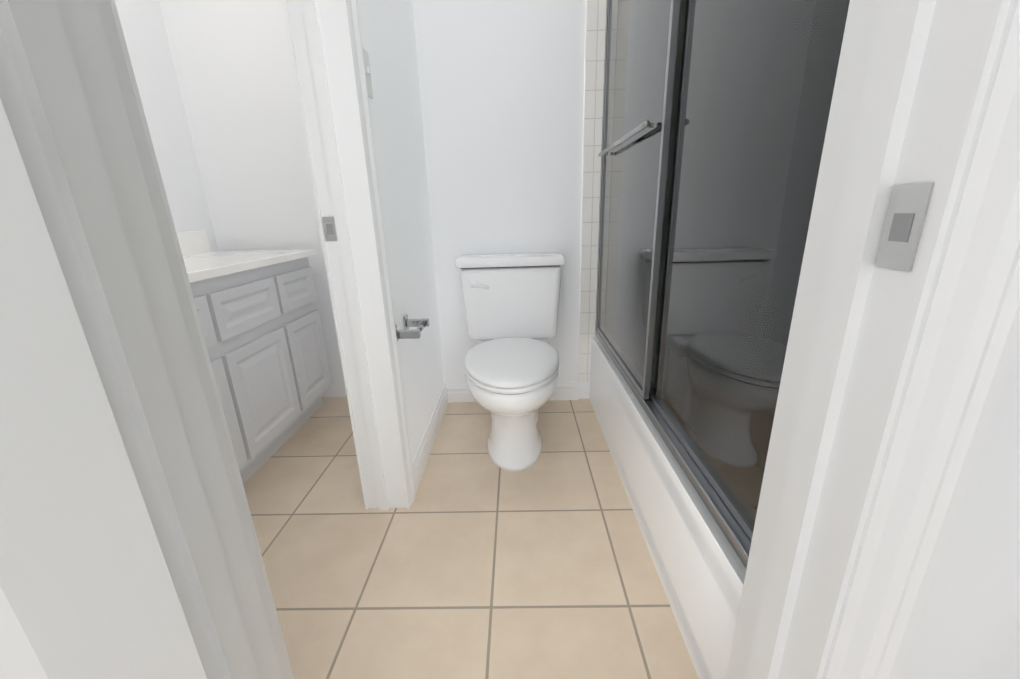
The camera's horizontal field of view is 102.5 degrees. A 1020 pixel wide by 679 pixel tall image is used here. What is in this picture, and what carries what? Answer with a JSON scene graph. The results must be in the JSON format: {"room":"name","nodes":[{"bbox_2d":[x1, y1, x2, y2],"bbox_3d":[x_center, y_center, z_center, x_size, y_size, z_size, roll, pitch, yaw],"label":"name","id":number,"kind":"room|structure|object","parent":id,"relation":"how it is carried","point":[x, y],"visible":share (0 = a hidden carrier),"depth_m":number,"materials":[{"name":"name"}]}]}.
{"room":"bathroom","nodes":[
{"label":"bathroom","id":0,"kind":"room"},
{"bbox_2d":[0,99,206,678],"bbox_3d":[-0.334,-0.035,-0.039,0.162,2.015,0.652,-1,17,1],"label":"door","id":1,"kind":"structure","parent":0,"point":[87,589],"depth_m":0.28,"materials":[{"name":"white paint"}]},
{"bbox_2d":[115,0,218,251],"bbox_3d":[-1.556,-0.545,1.040,0.120,2.440,2.100,-1,17,1],"label":"wall","id":2,"kind":"structure","parent":0,"point":[147,41],"depth_m":1.77,"materials":[{"name":"white paint"}]},
{"bbox_2d":[176,231,210,254],"bbox_3d":[-1.472,-0.243,1.238,0.020,0.101,1.540,-1,17,1],"label":"backsplash","id":3,"kind":"structure","parent":2,"relation":"attached to","point":[191,242],"depth_m":1.88,"materials":[{"name":"white stone"}]},
{"bbox_2d":[159,0,346,396],"bbox_3d":[-0.997,-0.857,1.981,0.970,2.440,0.100,-1,17,1],"label":"wall","id":4,"kind":"structure","parent":0,"point":[233,63],"depth_m":1.90,"materials":[{"name":"white paint"}]},
{"bbox_2d":[357,0,444,462],"bbox_3d":[-0.452,-0.726,1.508,0.135,2.440,0.925,-1,17,1],"label":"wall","id":5,"kind":"structure","parent":0,"point":[387,29],"depth_m":1.49,"materials":[{"name":"white paint"}]},
{"bbox_2d":[95,0,415,678],"bbox_3d":[-0.459,-0.312,0.771,0.170,2.092,0.794,-1,17,1],"label":"trim","id":6,"kind":"structure","parent":5,"relation":"attached to","point":[325,44],"depth_m":1.08,"materials":[{"name":"white paint"}]},
{"bbox_2d":[363,48,373,98],"bbox_3d":[-0.386,-0.723,1.107,0.014,0.114,0.070,-1,17,1],"label":"light switch","id":7,"kind":"object","parent":5,"relation":"attached to","point":[368,73],"visible":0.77,"depth_m":1.11,"materials":[{"name":"white plastic"}]},
{"bbox_2d":[395,314,429,341],"bbox_3d":[-0.328,-0.038,1.374,0.084,0.056,0.184,-1,17,1],"label":"toilet paper holder","id":8,"kind":"object","parent":5,"relation":"attached to","point":[420,324],"visible":0.92,"depth_m":1.36,"materials":[{"name":"silver metal"}]},
{"bbox_2d":[412,384,449,494],"bbox_3d":[-0.343,0.401,1.815,0.014,0.100,0.773,-1,17,1],"label":"baseboard","id":9,"kind":"structure","parent":5,"relation":"attached to","point":[420,460],"depth_m":1.73,"materials":[{"name":"white paint"}]},
{"bbox_2d":[243,397,698,678],"bbox_3d":[-0.704,0.912,0.488,4.300,0.060,4.400,-1,17,1],"label":"floor","id":10,"kind":"structure","parent":0,"point":[473,561],"depth_m":1.18,"materials":[{"name":"tile"}]},
{"bbox_2d":[190,255,331,483],"bbox_3d":[-1.210,0.204,1.375,0.516,0.790,1.500,-1,17,1],"label":"bathroom vanity","id":11,"kind":"object","parent":10,"relation":"on","point":[259,317],"depth_m":1.60,"materials":[{"name":"white wood"}]},
{"bbox_2d":[182,249,315,282],"bbox_3d":[-1.214,-0.187,1.252,0.533,0.029,1.540,-1,17,1],"label":"countertop","id":12,"kind":"structure","parent":11,"relation":"on","point":[206,265],"depth_m":1.57,"materials":[{"name":"white stone"}]},
{"bbox_2d":[455,252,565,470],"bbox_3d":[0.009,0.074,1.691,0.476,0.778,0.763,-1,17,1],"label":"toilet","id":13,"kind":"object","parent":10,"relation":"on","point":[511,358],"visible":1,"depth_m":1.73,"materials":[{"name":"white ceramic"}]},
{"bbox_2d":[590,0,849,678],"bbox_3d":[0.727,-0.390,1.128,0.719,1.955,1.554,-1,17,1],"label":"tub","id":14,"kind":"object","parent":10,"relation":"on","point":[715,116],"visible":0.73,"depth_m":0.90,"materials":[{"name":"white plastic"}]},
{"bbox_2d":[412,0,591,398],"bbox_3d":[0.363,-0.866,1.874,1.485,2.440,0.120,-1,17,1],"label":"wall","id":15,"kind":"structure","parent":0,"point":[502,84],"depth_m":1.81,"materials":[{"name":"white paint"}]},
{"bbox_2d":[448,382,577,402],"bbox_3d":[0.022,0.279,2.169,0.675,0.100,0.014,-1,17,1],"label":"baseboard","id":16,"kind":"structure","parent":15,"relation":"attached to","point":[452,393],"depth_m":2.16,"materials":[{"name":"white paint"}]},
{"bbox_2d":[578,0,605,381],"bbox_3d":[0.717,-0.779,1.828,0.780,2.080,0.010,-1,17,1],"label":"wall tile","id":17,"kind":"structure","parent":15,"relation":"attached to","point":[594,60],"depth_m":1.84,"materials":[{"name":"white tile"}]},
{"bbox_2d":[898,340,1019,678],"bbox_3d":[0.691,-0.365,0.244,0.780,2.440,0.120,-1,17,1],"label":"wall","id":18,"kind":"structure","parent":0,"point":[968,626],"depth_m":0.37,"materials":[{"name":"white paint"}]},
{"bbox_2d":[0,0,1019,678],"bbox_3d":[-0.034,-0.182,0.313,0.764,2.092,0.155,-1,17,1],"label":"trim","id":19,"kind":"structure","parent":18,"relation":"attached to","point":[902,340],"depth_m":0.34,"materials":[{"name":"white paint"}]}
]}

